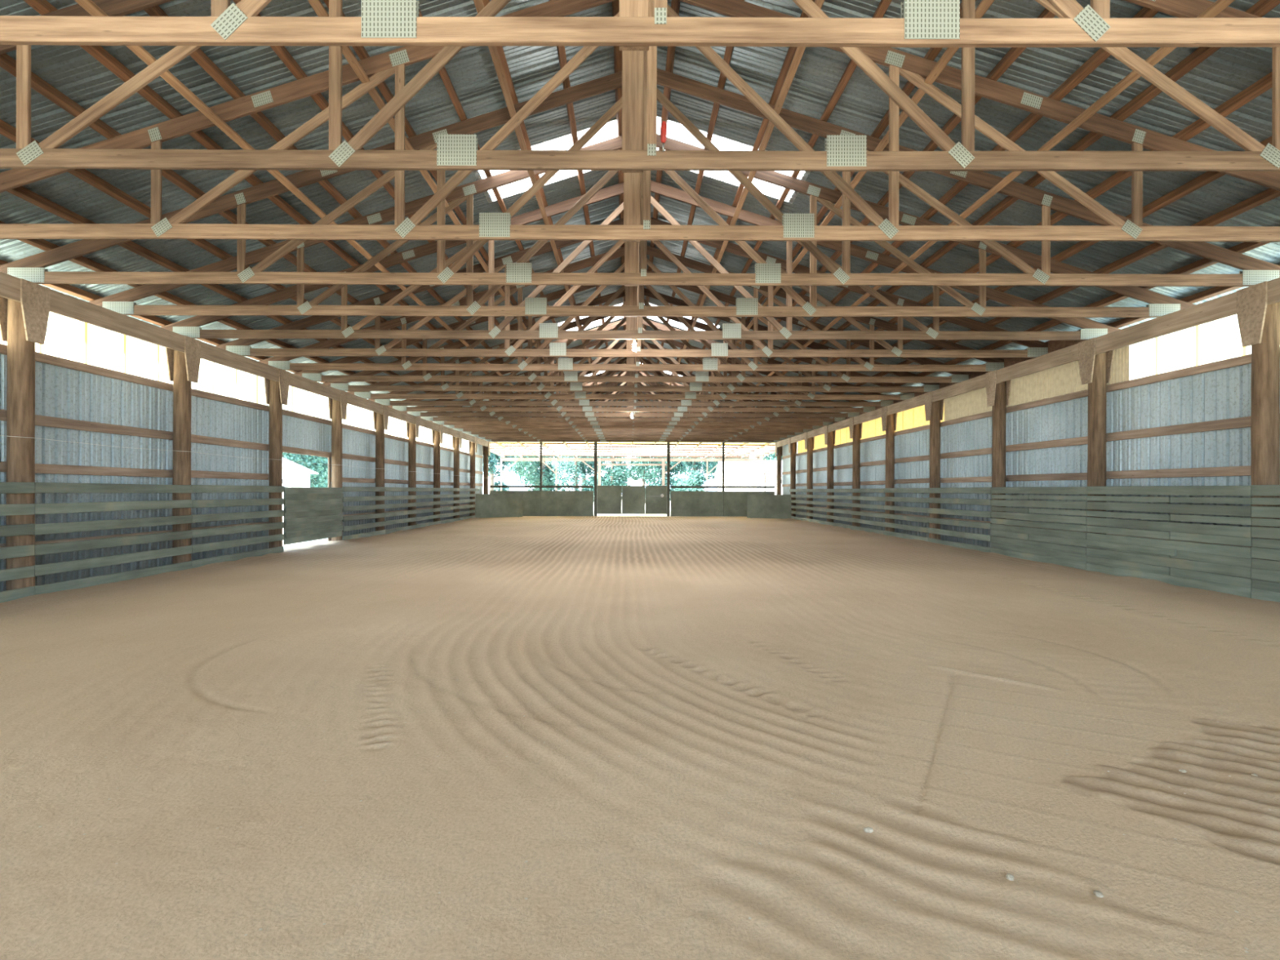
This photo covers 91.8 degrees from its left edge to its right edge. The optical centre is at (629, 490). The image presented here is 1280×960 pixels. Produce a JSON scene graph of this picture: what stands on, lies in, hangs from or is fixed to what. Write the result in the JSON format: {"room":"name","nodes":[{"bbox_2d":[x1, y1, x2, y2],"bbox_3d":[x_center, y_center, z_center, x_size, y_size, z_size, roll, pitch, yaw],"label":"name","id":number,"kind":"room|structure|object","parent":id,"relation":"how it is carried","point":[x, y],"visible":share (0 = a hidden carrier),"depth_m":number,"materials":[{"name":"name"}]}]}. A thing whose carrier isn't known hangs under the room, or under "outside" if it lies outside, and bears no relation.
{"room":"sports facility","nodes":[
{"label":"sports facility","id":0,"kind":"room"},
{"bbox_2d":[0,311,483,591],"bbox_3d":[-8.516,-0.648,14.050,0.110,4.360,44.100,0,0,0],"label":"wall","id":1,"kind":"structure","parent":0,"point":[95,384],"depth_m":11.17,"materials":[{"name":"metal"}]},
{"bbox_2d":[537,391,723,442],"bbox_3d":[0.199,-4.382,36.285,17.400,3.125,0.030,0,0,0],"label":"roof truss","id":2,"kind":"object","parent":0,"point":[646,400],"depth_m":36.27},
{"bbox_2d":[0,515,1279,959],"bbox_3d":[0.187,1.476,14.050,17.380,0.111,44.100,0,0,0],"label":"floor","id":3,"kind":"structure","parent":0,"point":[524,737],"depth_m":3.44,"materials":[{"name":"sand"}]},
{"bbox_2d":[0,481,35,603],"bbox_3d":[-8.126,0.675,6.936,0.038,1.570,3.041,0,0,0],"label":"fence","id":4,"kind":"object","parent":3,"relation":"on","point":[11,574],"visible":0.93,"depth_m":8.21,"materials":[{"name":"green paint"}]},
{"bbox_2d":[34,482,192,595],"bbox_3d":[-8.126,0.674,9.984,0.038,1.570,3.041,0,0,0],"label":"fence","id":5,"kind":"object","parent":3,"relation":"on","point":[40,487],"visible":0.97,"depth_m":9.65,"materials":[{"name":"green paint"}]},
{"bbox_2d":[190,484,284,568],"bbox_3d":[-8.126,0.676,13.032,0.038,1.562,3.040,0,0,0],"label":"fence","id":6,"kind":"object","parent":3,"relation":"on","point":[196,488],"visible":1,"depth_m":12.74,"materials":[{"name":"green paint"}]},
{"bbox_2d":[342,486,386,540],"bbox_3d":[-8.126,0.673,19.128,0.038,1.567,3.040,0,0,0],"label":"fence","id":7,"kind":"object","parent":3,"relation":"on","point":[349,499],"visible":0.98,"depth_m":18.93,"materials":[{"name":"green paint"}]},
{"bbox_2d":[384,487,417,533],"bbox_3d":[-8.126,0.673,22.176,0.038,1.567,3.040,0,0,0],"label":"fence","id":8,"kind":"object","parent":3,"relation":"on","point":[388,489],"visible":0.96,"depth_m":22.05,"materials":[{"name":"green paint"}]},
{"bbox_2d":[416,487,441,528],"bbox_3d":[-8.126,0.675,25.224,0.038,1.565,3.040,0,0,0],"label":"fence","id":9,"kind":"object","parent":3,"relation":"on","point":[419,489],"visible":0.95,"depth_m":25.01,"materials":[{"name":"green paint"}]},
{"bbox_2d":[440,488,460,524],"bbox_3d":[-8.126,0.675,28.272,0.038,1.567,3.040,0,0,0],"label":"fence","id":10,"kind":"object","parent":3,"relation":"on","point":[446,502],"visible":0.95,"depth_m":28.21,"materials":[{"name":"green paint"}]},
{"bbox_2d":[459,488,475,519],"bbox_3d":[-8.126,0.679,31.320,0.038,1.561,3.041,0,0,0],"label":"fence","id":11,"kind":"object","parent":3,"relation":"on","point":[461,489],"visible":0.95,"depth_m":31.21,"materials":[{"name":"green paint"}]},
{"bbox_2d":[475,493,523,517],"bbox_3d":[-6.999,0.838,33.529,2.823,1.295,0.080,0,0,-40],"label":"panel","id":12,"kind":"object","parent":3,"relation":"on","point":[487,505],"visible":1,"depth_m":33.46,"materials":[{"name":"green wood"}]},
{"bbox_2d":[489,490,540,515],"bbox_3d":[-6.622,0.751,36.030,2.940,1.470,0.020,0,0,0],"label":"panel","id":13,"kind":"object","parent":3,"relation":"on","point":[531,499],"visible":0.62,"depth_m":36.02,"materials":[{"name":"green wood"}]},
{"bbox_2d":[541,490,593,515],"bbox_3d":[-3.602,0.757,36.030,3.060,1.470,0.020,0,0,0],"label":"panel","id":14,"kind":"object","parent":3,"relation":"on","point":[553,503],"visible":1,"depth_m":36.02,"materials":[{"name":"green wood"}]},
{"bbox_2d":[670,490,723,516],"bbox_3d":[3.938,0.773,36.030,3.080,1.470,0.020,0,0,0],"label":"panel","id":15,"kind":"object","parent":3,"relation":"on","point":[686,504],"visible":1,"depth_m":36.02,"materials":[{"name":"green wood"}]},
{"bbox_2d":[724,491,774,516],"bbox_3d":[6.983,0.780,36.030,2.970,1.470,0.020,0,0,0],"label":"panel","id":16,"kind":"object","parent":3,"relation":"on","point":[735,502],"visible":0.62,"depth_m":36.02,"materials":[{"name":"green wood"}]},
{"bbox_2d":[746,494,791,519],"bbox_3d":[7.423,0.868,32.981,2.444,1.295,0.084,0,0,32],"label":"panel","id":17,"kind":"object","parent":3,"relation":"on","point":[758,506],"visible":0.88,"depth_m":32.92,"materials":[{"name":"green wood"}]},
{"bbox_2d":[789,488,806,520],"bbox_3d":[8.504,0.709,31.320,0.038,1.571,3.040,0,0,0],"label":"fence","id":18,"kind":"object","parent":3,"relation":"on","point":[790,490],"visible":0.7,"depth_m":31.02,"materials":[{"name":"green paint"}]},
{"bbox_2d":[805,488,826,524],"bbox_3d":[8.504,0.712,28.272,0.038,1.563,3.040,0,0,0],"label":"fence","id":19,"kind":"object","parent":3,"relation":"on","point":[817,496],"visible":0.94,"depth_m":28.17,"materials":[{"name":"green paint"}]},
{"bbox_2d":[826,488,852,528],"bbox_3d":[8.504,0.708,25.224,0.038,1.552,3.040,0,0,0],"label":"fence","id":20,"kind":"object","parent":3,"relation":"on","point":[839,497],"visible":0.98,"depth_m":25.01,"materials":[{"name":"green paint"}]},
{"bbox_2d":[851,488,884,534],"bbox_3d":[8.504,0.712,22.176,0.038,1.561,3.040,0,0,0],"label":"fence","id":21,"kind":"object","parent":3,"relation":"on","point":[864,490],"visible":1,"depth_m":22.01,"materials":[{"name":"green paint"}]},
{"bbox_2d":[862,826,873,832],"bbox_3d":[1.059,1.505,2.749,0.042,0.023,0.033,0,0,0],"label":"pebble","id":22,"kind":"object","parent":3,"relation":"on","point":[868,829],"visible":1,"depth_m":2.74,"materials":[{"name":"stone"}]},
{"bbox_2d":[884,488,928,541],"bbox_3d":[8.504,0.707,19.128,0.038,1.568,3.040,0,0,0],"label":"fence","id":23,"kind":"object","parent":3,"relation":"on","point":[917,509],"visible":0.98,"depth_m":18.96,"materials":[{"name":"green paint"}]},
{"bbox_2d":[928,487,991,552],"bbox_3d":[8.504,0.710,16.080,0.038,1.568,3.040,0,0,0],"label":"fence","id":24,"kind":"object","parent":3,"relation":"on","point":[947,490],"visible":0.93,"depth_m":15.85,"materials":[{"name":"green paint"}]},
{"bbox_2d":[1005,872,1013,880],"bbox_3d":[1.477,1.501,2.408,0.028,0.020,0.038,0,0,33],"label":"pebble","id":25,"kind":"object","parent":3,"relation":"on","point":[1008,876],"visible":1,"depth_m":2.40,"materials":[{"name":"stone"}]},
{"bbox_2d":[991,486,1088,569],"bbox_3d":[8.505,0.707,13.032,0.040,1.568,3.041,0,0,0],"label":"fence","id":26,"kind":"object","parent":3,"relation":"on","point":[1026,544],"visible":0.99,"depth_m":12.75,"materials":[{"name":"green paint"}]},
{"bbox_2d":[1073,537,1176,555],"bbox_3d":[8.460,0.963,10.700,0.022,0.110,2.200,0,0,0],"label":"board","id":27,"kind":"object","parent":26,"relation":"attached to","point":[1081,541],"visible":1,"depth_m":10.51,"materials":[{"name":"green paint"}]},
{"bbox_2d":[1093,890,1103,897],"bbox_3d":[1.746,1.503,2.307,0.026,0.020,0.034,0,0,-25],"label":"pebble","id":28,"kind":"object","parent":3,"relation":"on","point":[1097,893],"visible":1,"depth_m":2.30,"materials":[{"name":"stone"}]},
{"bbox_2d":[1086,485,1253,598],"bbox_3d":[8.505,0.706,9.984,0.040,1.565,3.041,0,0,0],"label":"fence","id":29,"kind":"object","parent":3,"relation":"on","point":[1201,566],"visible":0.99,"depth_m":9.56,"materials":[{"name":"green paint"}]},
{"bbox_2d":[1178,768,1186,773],"bbox_3d":[2.973,1.507,3.330,0.034,0.018,0.027,0,0,8],"label":"pebble","id":30,"kind":"object","parent":3,"relation":"on","point":[1180,770],"visible":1,"depth_m":3.32,"materials":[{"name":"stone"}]},
{"bbox_2d":[1251,484,1279,602],"bbox_3d":[8.505,0.705,6.936,0.040,1.558,3.040,0,0,0],"label":"fence","id":31,"kind":"object","parent":3,"relation":"on","point":[1265,574],"visible":1,"depth_m":8.26,"materials":[{"name":"green paint"}]},
{"bbox_3d":[-8.275,-0.645,5.412,0.362,4.355,0.400,0,0,0],"label":"timber post","id":32,"kind":"object","parent":3,"relation":"on","visible":0},
{"bbox_2d":[0,271,488,446],"bbox_3d":[-8.134,-2.667,14.025,0.040,0.317,44.050,0,0,0],"label":"header beam","id":33,"kind":"structure","parent":32,"relation":"attached to","point":[60,304],"depth_m":11.08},
{"bbox_2d":[293,269,968,382],"bbox_3d":[0.195,-4.268,16.115,18.457,3.073,0.090,0,0,0],"label":"roof truss","id":34,"kind":"object","parent":33,"relation":"on","point":[316,375],"visible":0.7,"depth_m":16.08,"materials":[{"name":"wood"}]},
{"bbox_2d":[258,245,1004,371],"bbox_3d":[0.206,-4.267,14.591,18.457,3.073,0.090,0,0,0],"label":"roof truss","id":35,"kind":"object","parent":33,"relation":"on","point":[992,364],"visible":0.74,"depth_m":14.55,"materials":[{"name":"wood"}]},
{"bbox_2d":[215,217,1048,357],"bbox_3d":[0.205,-4.267,13.067,18.457,3.073,0.090,0,0,0],"label":"roof truss","id":36,"kind":"object","parent":33,"relation":"on","point":[1036,348],"visible":0.75,"depth_m":13.03,"materials":[{"name":"wood"}]},
{"bbox_2d":[452,371,812,432],"bbox_3d":[0.199,-4.267,29.831,18.457,3.073,0.090,0,0,0],"label":"roof truss","id":37,"kind":"object","parent":33,"relation":"on","point":[625,372],"visible":0.44,"depth_m":29.79,"materials":[{"name":"wood"}]},
{"bbox_2d":[483,391,781,442],"bbox_3d":[0.197,-4.267,35.927,18.457,3.073,0.090,0,0,0],"label":"roof truss","id":38,"kind":"object","parent":33,"relation":"on","point":[638,393],"visible":0.33,"depth_m":35.88,"materials":[{"name":"wood"}]},
{"bbox_2d":[0,0,1279,241],"bbox_3d":[0.199,-4.267,6.971,18.457,3.073,0.090,0,0,0],"label":"roof truss","id":39,"kind":"object","parent":33,"relation":"on","point":[801,227],"visible":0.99,"depth_m":6.93,"materials":[{"name":"wood"}]},
{"bbox_2d":[0,0,1279,173],"bbox_3d":[0.199,-4.267,5.428,18.457,3.073,0.127,0,0,0],"label":"roof truss","id":40,"kind":"object","parent":33,"relation":"on","point":[454,152],"depth_m":5.41,"materials":[{"name":"wood"}]},
{"bbox_2d":[0,0,1279,50],"bbox_3d":[0.199,-4.267,3.923,18.457,3.073,0.090,0,0,0],"label":"roof truss","id":41,"kind":"object","parent":33,"relation":"on","point":[922,23],"visible":1,"depth_m":3.88,"materials":[{"name":"wood"}]},
{"bbox_2d":[0,68,1279,286],"bbox_3d":[0.199,-4.267,8.495,18.457,3.073,0.090,0,0,0],"label":"roof truss","id":42,"kind":"object","parent":33,"relation":"on","point":[31,268],"visible":0.8,"depth_m":8.46,"materials":[{"name":"wood"}]},
{"bbox_2d":[160,180,1120,340],"bbox_3d":[0.207,-4.267,11.543,18.457,3.073,0.090,0,0,0],"label":"roof truss","id":43,"kind":"object","parent":33,"relation":"on","point":[190,327],"visible":0.58,"depth_m":11.50,"materials":[{"name":"wood"}]},
{"bbox_2d":[632,338,636,351],"bbox_3d":[0.096,-2.694,11.526,0.079,0.231,0.079,0,0,0],"label":"light bulb","id":44,"kind":"object","parent":43,"relation":"hanging from","point":[634,340],"visible":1,"depth_m":11.50,"materials":[{"name":"glass"}]},
{"bbox_2d":[88,133,1195,317],"bbox_3d":[0.200,-4.267,10.019,18.457,3.073,0.090,0,0,0],"label":"roof truss","id":45,"kind":"object","parent":33,"relation":"on","point":[1160,304],"visible":0.8,"depth_m":9.98,"materials":[{"name":"wood"}]},
{"bbox_2d":[0,435,488,478],"bbox_3d":[-8.143,-0.705,20.652,0.006,0.032,30.480,0,0,0],"label":"wire","id":46,"kind":"object","parent":32,"relation":"attached to","point":[0,435],"visible":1,"depth_m":11.06,"materials":[{"name":"white"}]},
{"bbox_3d":[8.657,-0.609,5.412,0.362,4.355,0.400,0,0,0],"label":"timber post","id":47,"kind":"object","parent":3,"relation":"on","visible":0},
{"bbox_2d":[777,277,1279,447],"bbox_3d":[8.525,-2.633,14.025,0.040,0.317,44.050,0,0,0],"label":"header beam","id":48,"kind":"structure","parent":47,"relation":"attached to","point":[1224,306],"depth_m":11.22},
{"bbox_2d":[367,318,893,406],"bbox_3d":[0.207,-4.267,20.687,18.457,3.073,0.090,0,0,0],"label":"roof truss","id":49,"kind":"object","parent":48,"relation":"on","point":[581,402],"visible":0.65,"depth_m":20.65,"materials":[{"name":"wood"}]},
{"bbox_2d":[323,288,938,391],"bbox_3d":[0.197,-4.267,17.639,18.457,3.073,0.090,0,0,0],"label":"roof truss","id":50,"kind":"object","parent":48,"relation":"on","point":[574,386],"visible":0.52,"depth_m":17.60,"materials":[{"name":"wood"}]},
{"bbox_2d":[347,304,914,399],"bbox_3d":[0.196,-4.267,19.163,18.457,3.073,0.090,0,0,0],"label":"roof truss","id":51,"kind":"object","parent":48,"relation":"on","point":[365,394],"visible":0.62,"depth_m":19.12,"materials":[{"name":"wood"}]},
{"bbox_2d":[402,341,859,417],"bbox_3d":[0.192,-4.268,23.735,18.457,3.073,0.090,0,0,0],"label":"roof truss","id":52,"kind":"object","parent":48,"relation":"on","point":[618,345],"visible":0.5,"depth_m":23.69,"materials":[{"name":"wood"}]},
{"bbox_2d":[387,339,875,412],"bbox_3d":[0.208,-4.267,22.211,18.457,3.073,0.090,0,0,0],"label":"roof truss","id":53,"kind":"object","parent":48,"relation":"on","point":[402,408],"visible":0.53,"depth_m":22.17,"materials":[{"name":"wood"}]},
{"bbox_2d":[417,356,845,422],"bbox_3d":[0.193,-4.268,25.259,18.457,3.073,0.090,0,0,0],"label":"roof truss","id":54,"kind":"object","parent":48,"relation":"on","point":[602,359],"visible":0.51,"depth_m":25.22,"materials":[{"name":"wood"}]},
{"bbox_2d":[468,382,795,437],"bbox_3d":[0.194,-4.268,32.879,18.457,3.073,0.090,0,0,0],"label":"roof truss","id":55,"kind":"object","parent":48,"relation":"on","point":[625,384],"visible":0.28,"depth_m":32.84,"materials":[{"name":"wood"}]},
{"bbox_2d":[431,357,833,426],"bbox_3d":[0.194,-4.268,26.783,18.457,3.073,0.090,0,0,0],"label":"roof truss","id":56,"kind":"object","parent":48,"relation":"on","point":[647,362],"visible":0.46,"depth_m":26.75,"materials":[{"name":"wood"}]},
{"bbox_2d":[476,391,787,439],"bbox_3d":[0.189,-4.268,34.403,18.457,3.073,0.090,0,0,0],"label":"roof truss","id":57,"kind":"object","parent":48,"relation":"on","point":[611,393],"visible":0.34,"depth_m":34.37,"materials":[{"name":"wood"}]},
{"bbox_2d":[443,370,822,429],"bbox_3d":[0.194,-4.268,28.307,18.457,3.073,0.090,0,0,0],"label":"roof truss","id":58,"kind":"object","parent":48,"relation":"on","point":[659,373],"visible":0.42,"depth_m":28.27,"materials":[{"name":"wood"}]},
{"bbox_2d":[462,382,803,435],"bbox_3d":[0.201,-4.267,31.355,18.457,3.073,0.090,0,0,0],"label":"roof truss","id":59,"kind":"object","parent":48,"relation":"on","point":[614,383],"visible":0.38,"depth_m":31.31,"materials":[{"name":"wood"}]},
{"bbox_2d":[0,0,1279,422],"bbox_3d":[0.200,-4.515,14.050,18.600,2.980,44.700,0,0,0],"label":"ceiling","id":60,"kind":"structure","parent":0,"point":[825,84],"depth_m":8.26,"materials":[{"name":"wood"}]},
{"bbox_2d":[489,441,798,491],"bbox_3d":[0.217,-0.750,41.498,19.850,4.620,10.203,0,0,0],"label":"building","id":61,"kind":"structure","parent":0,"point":[521,449],"depth_m":42.86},
{"bbox_2d":[781,314,1251,578],"bbox_3d":[8.873,-0.784,14.050,0.162,4.705,44.100,0,0,0],"label":"wall","id":62,"kind":"structure","parent":0,"point":[1179,403],"depth_m":12.51,"materials":[{"name":"metal"}]},
{"label":"outside","id":63,"kind":"structure","parent":0,"visible":0},
{"bbox_2d":[282,502,680,548],"bbox_3d":[0.186,1.840,70.000,320.000,0.520,380.000,0,0,0],"label":"ground","id":64,"kind":"structure","parent":63,"point":[296,544],"depth_m":19.82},
{"bbox_2d":[0,278,49,590],"bbox_3d":[-8.275,-0.645,8.460,0.362,4.355,0.400,0,0,0],"label":"timber post","id":65,"kind":"object","parent":64,"relation":"on","point":[24,323],"visible":0.82,"depth_m":8.37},
{"bbox_2d":[165,335,200,564],"bbox_3d":[-8.275,-0.645,11.508,0.362,4.355,0.400,0,0,0],"label":"timber post","id":66,"kind":"object","parent":64,"relation":"on","point":[183,367],"visible":0.77,"depth_m":11.40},
{"bbox_2d":[264,368,288,548],"bbox_3d":[-8.275,-0.645,14.556,0.362,4.355,0.400,0,0,0],"label":"timber post","id":67,"kind":"object","parent":64,"relation":"on","point":[276,393],"visible":0.78,"depth_m":14.45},
{"bbox_2d":[282,457,318,510],"bbox_3d":[-25.759,-0.577,43.250,6.560,4.206,3.300,0,0,0],"label":"house","id":68,"kind":"structure","parent":64,"relation":"on","point":[294,474],"depth_m":42.91,"materials":[{"name":"white paint"}]},
{"bbox_2d":[282,452,328,487],"bbox_3d":[-28.686,-1.945,56.001,5.829,9.042,6.676,0,0,-15],"label":"tree","id":69,"kind":"object","parent":64,"relation":"on","point":[316,480],"visible":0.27,"depth_m":54.34,"materials":[{"name":"green plant"}]},
{"bbox_2d":[318,463,328,483],"bbox_3d":[-38.731,-4.811,75.842,8.353,13.049,8.397,0,0,-22],"label":"tree","id":70,"kind":"object","parent":64,"relation":"on","point":[326,464],"visible":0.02,"depth_m":74.81,"materials":[{"name":"green plant"}]},
{"bbox_2d":[328,390,347,541],"bbox_3d":[-8.275,-0.645,17.604,0.362,4.355,0.400,0,0,0],"label":"timber post","id":71,"kind":"object","parent":64,"relation":"on","point":[337,409],"visible":0.68,"depth_m":17.49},
{"bbox_2d":[283,487,342,545],"bbox_3d":[-8.142,0.605,16.090,0.100,1.368,2.908,0,0,0],"label":"gate","id":72,"kind":"object","parent":71,"relation":"attached to","point":[310,513],"visible":1,"depth_m":15.85,"materials":[{"name":"green paint"}]},
{"bbox_2d":[373,404,388,531],"bbox_3d":[-8.275,-0.645,20.652,0.362,4.355,0.400,0,0,0],"label":"timber post","id":73,"kind":"object","parent":64,"relation":"on","point":[380,421],"visible":0.85,"depth_m":20.54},
{"bbox_2d":[406,416,419,525],"bbox_3d":[-8.275,-0.645,23.700,0.362,4.355,0.400,0,0,0],"label":"timber post","id":74,"kind":"object","parent":64,"relation":"on","point":[412,430],"visible":0.77,"depth_m":23.59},
{"bbox_2d":[431,424,443,521],"bbox_3d":[-8.275,-0.645,26.748,0.362,4.355,0.400,0,0,0],"label":"timber post","id":75,"kind":"object","parent":64,"relation":"on","point":[437,437],"visible":0.8,"depth_m":26.63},
{"bbox_2d":[452,431,462,518],"bbox_3d":[-8.275,-0.645,29.796,0.362,4.355,0.400,0,0,0],"label":"timber post","id":76,"kind":"object","parent":64,"relation":"on","point":[456,442],"visible":0.7,"depth_m":29.68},
{"bbox_2d":[468,436,477,515],"bbox_3d":[-8.275,-0.645,32.844,0.362,4.355,0.400,0,0,0],"label":"timber post","id":77,"kind":"object","parent":64,"relation":"on","point":[473,446],"visible":0.7,"depth_m":32.72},
{"bbox_2d":[482,441,490,493],"bbox_3d":[-8.275,-0.645,35.892,0.362,4.355,0.400,0,0,0],"label":"timber post","id":78,"kind":"object","parent":64,"relation":"on","point":[486,450],"visible":0.69,"depth_m":35.77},
{"bbox_2d":[482,451,514,493],"bbox_3d":[-13.718,-2.992,62.020,5.093,9.306,5.157,0,0,-30],"label":"tree","id":79,"kind":"object","parent":64,"relation":"on","point":[493,459],"visible":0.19,"depth_m":62.00,"materials":[{"name":"green plant"}]},
{"bbox_2d":[506,455,565,490],"bbox_3d":[-14.467,-3.939,96.411,10.541,14.312,9.204,0,0,-37],"label":"tree","id":80,"kind":"object","parent":64,"relation":"on","point":[512,468],"visible":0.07,"depth_m":94.03,"materials":[{"name":"green plant"}]},
{"bbox_2d":[511,456,560,490],"bbox_3d":[-11.067,-3.852,78.291,7.197,11.185,7.160,0,0,-44],"label":"tree","id":81,"kind":"object","parent":64,"relation":"on","point":[546,481],"visible":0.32,"depth_m":77.71,"materials":[{"name":"green plant"}]},
{"bbox_2d":[539,441,542,515],"bbox_3d":[-5.139,-0.641,36.160,0.120,4.360,0.120,0,0,0],"label":"end post","id":82,"kind":"object","parent":64,"relation":"on","point":[540,446],"visible":0.65,"depth_m":36.10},
{"bbox_2d":[549,454,605,504],"bbox_3d":[-5.605,-1.897,68.195,6.676,9.042,5.829,0,0,31],"label":"tree","id":83,"kind":"object","parent":64,"relation":"on","point":[580,466],"visible":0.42,"depth_m":67.83,"materials":[{"name":"green plant"}]},
{"bbox_2d":[559,456,607,491],"bbox_3d":[-8.216,-5.753,111.886,8.148,14.981,8.252,0,0,38],"label":"tree","id":84,"kind":"object","parent":64,"relation":"on","point":[584,478],"visible":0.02,"depth_m":111.68,"materials":[{"name":"green plant"}]},
{"bbox_2d":[594,441,597,515],"bbox_3d":[-1.959,-0.634,36.160,0.170,4.360,0.170,0,0,0],"label":"end post","id":85,"kind":"object","parent":64,"relation":"on","point":[595,442],"visible":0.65,"depth_m":36.08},
{"bbox_2d":[489,485,593,488],"bbox_3d":[-5.080,-0.216,36.045,6.020,0.130,0.040,0,0,0],"label":"rail","id":86,"kind":"object","parent":85,"relation":"attached to","point":[515,486],"visible":1,"depth_m":36.02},
{"bbox_2d":[596,485,666,514],"bbox_3d":[0.164,0.550,35.966,4.056,1.660,0.132,0,0,0],"label":"gate","id":87,"kind":"object","parent":85,"relation":"attached to","point":[611,500],"visible":1,"depth_m":36.01,"materials":[{"name":"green wood"}]},
{"bbox_2d":[582,454,630,496],"bbox_3d":[-2.118,-4.284,88.385,7.797,12.117,7.757,0,0,23],"label":"tree","id":88,"kind":"object","parent":64,"relation":"on","point":[615,472],"visible":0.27,"depth_m":87.31,"materials":[{"name":"green plant"}]},
{"bbox_2d":[626,454,661,497],"bbox_3d":[1.653,-2.506,73.933,4.642,8.376,4.584,0,0,16],"label":"tree","id":89,"kind":"object","parent":64,"relation":"on","point":[639,470],"visible":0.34,"depth_m":73.07,"materials":[{"name":"green plant"}]},
{"bbox_2d":[644,454,687,491],"bbox_3d":[5.548,-3.165,95.846,7.976,12.404,9.135,0,0,9],"label":"tree","id":90,"kind":"object","parent":64,"relation":"on","point":[675,469],"visible":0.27,"depth_m":94.80,"materials":[{"name":"green plant"}]},
{"bbox_2d":[666,442,670,515],"bbox_3d":[2.291,-0.625,36.160,0.170,4.360,0.170,0,0,0],"label":"end post","id":91,"kind":"object","parent":64,"relation":"on","point":[668,443],"visible":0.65,"depth_m":36.08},
{"bbox_2d":[670,485,774,488],"bbox_3d":[5.435,-0.194,36.045,6.070,0.130,0.040,0,0,0],"label":"rail","id":92,"kind":"object","parent":91,"relation":"attached to","point":[671,486],"visible":1,"depth_m":36.02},
{"bbox_2d":[674,455,717,491],"bbox_3d":[8.524,-2.910,77.982,5.967,9.321,5.998,0,0,1],"label":"tree","id":93,"kind":"object","parent":64,"relation":"on","point":[695,477],"visible":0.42,"depth_m":77.50,"materials":[{"name":"green plant"}]},
{"bbox_2d":[673,455,721,491],"bbox_3d":[12.173,-5.253,112.129,7.736,14.045,7.639,0,0,-28],"label":"tree","id":94,"kind":"object","parent":64,"relation":"on","point":[688,469],"visible":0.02,"depth_m":111.72,"materials":[{"name":"green plant"}]},
{"bbox_2d":[722,442,724,516],"bbox_3d":[5.491,-0.619,36.160,0.120,4.360,0.120,0,0,0],"label":"end post","id":95,"kind":"object","parent":64,"relation":"on","point":[723,443],"visible":0.65,"depth_m":36.10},
{"bbox_2d":[715,455,749,463],"bbox_3d":[15.094,-3.875,90.018,6.111,11.236,6.189,0,0,-6],"label":"tree","id":96,"kind":"object","parent":64,"relation":"on","point":[716,455],"visible":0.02,"depth_m":89.16,"materials":[{"name":"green plant"}]},
{"bbox_2d":[714,460,782,494],"bbox_3d":[13.692,-0.773,65.000,8.600,4.764,6.577,0,0,0],"label":"shed","id":97,"kind":"object","parent":64,"relation":"on","point":[736,473],"visible":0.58,"depth_m":62.12,"materials":[{"name":"white paint"}]},
{"bbox_2d":[755,448,798,460],"bbox_3d":[24.187,-3.126,97.616,9.135,12.404,7.977,0,0,-14],"label":"tree","id":98,"kind":"object","parent":64,"relation":"on","point":[771,456],"visible":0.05,"depth_m":96.22,"materials":[{"name":"green plant"}]},
{"bbox_2d":[774,441,782,494],"bbox_3d":[8.657,-0.609,35.892,0.362,4.355,0.400,0,0,0],"label":"timber post","id":99,"kind":"object","parent":64,"relation":"on","point":[780,450],"visible":0.61,"depth_m":35.77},
{"bbox_2d":[788,437,796,516],"bbox_3d":[8.657,-0.609,32.844,0.362,4.355,0.400,0,0,0],"label":"timber post","id":100,"kind":"object","parent":64,"relation":"on","point":[792,446],"visible":0.66,"depth_m":32.73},
{"bbox_2d":[804,431,814,519],"bbox_3d":[8.657,-0.609,29.796,0.362,4.355,0.400,0,0,0],"label":"timber post","id":101,"kind":"object","parent":64,"relation":"on","point":[809,442],"visible":0.77,"depth_m":29.68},
{"bbox_2d":[824,425,835,522],"bbox_3d":[8.657,-0.609,26.748,0.362,4.355,0.400,0,0,0],"label":"timber post","id":102,"kind":"object","parent":64,"relation":"on","point":[829,437],"visible":0.81,"depth_m":26.63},
{"bbox_2d":[848,417,862,526],"bbox_3d":[8.657,-0.609,23.700,0.362,4.355,0.400,0,0,0],"label":"timber post","id":103,"kind":"object","parent":64,"relation":"on","point":[855,431],"visible":0.78,"depth_m":23.59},
{"bbox_2d":[881,405,897,532],"bbox_3d":[8.657,-0.609,20.652,0.362,4.355,0.400,0,0,0],"label":"timber post","id":104,"kind":"object","parent":64,"relation":"on","point":[888,422],"visible":0.72,"depth_m":20.54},
{"bbox_2d":[924,391,944,539],"bbox_3d":[8.657,-0.609,17.604,0.362,4.355,0.400,0,0,0],"label":"timber post","id":105,"kind":"object","parent":64,"relation":"on","point":[934,411],"visible":0.86,"depth_m":17.49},
{"bbox_2d":[985,369,1011,549],"bbox_3d":[8.657,-0.609,14.556,0.362,4.355,0.400,0,0,0],"label":"timber post","id":106,"kind":"object","parent":64,"relation":"on","point":[997,395],"visible":0.62,"depth_m":14.45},
{"bbox_2d":[1078,337,1114,549],"bbox_3d":[8.657,-0.609,11.508,0.362,4.355,0.400,0,0,0],"label":"timber post","id":107,"kind":"object","parent":64,"relation":"on","point":[1095,371],"visible":0.7,"depth_m":11.40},
{"bbox_2d":[1236,280,1279,578],"bbox_3d":[8.657,-0.609,8.460,0.362,4.355,0.400,0,0,0],"label":"timber post","id":108,"kind":"object","parent":64,"relation":"on","point":[1259,322],"visible":0.73,"depth_m":8.37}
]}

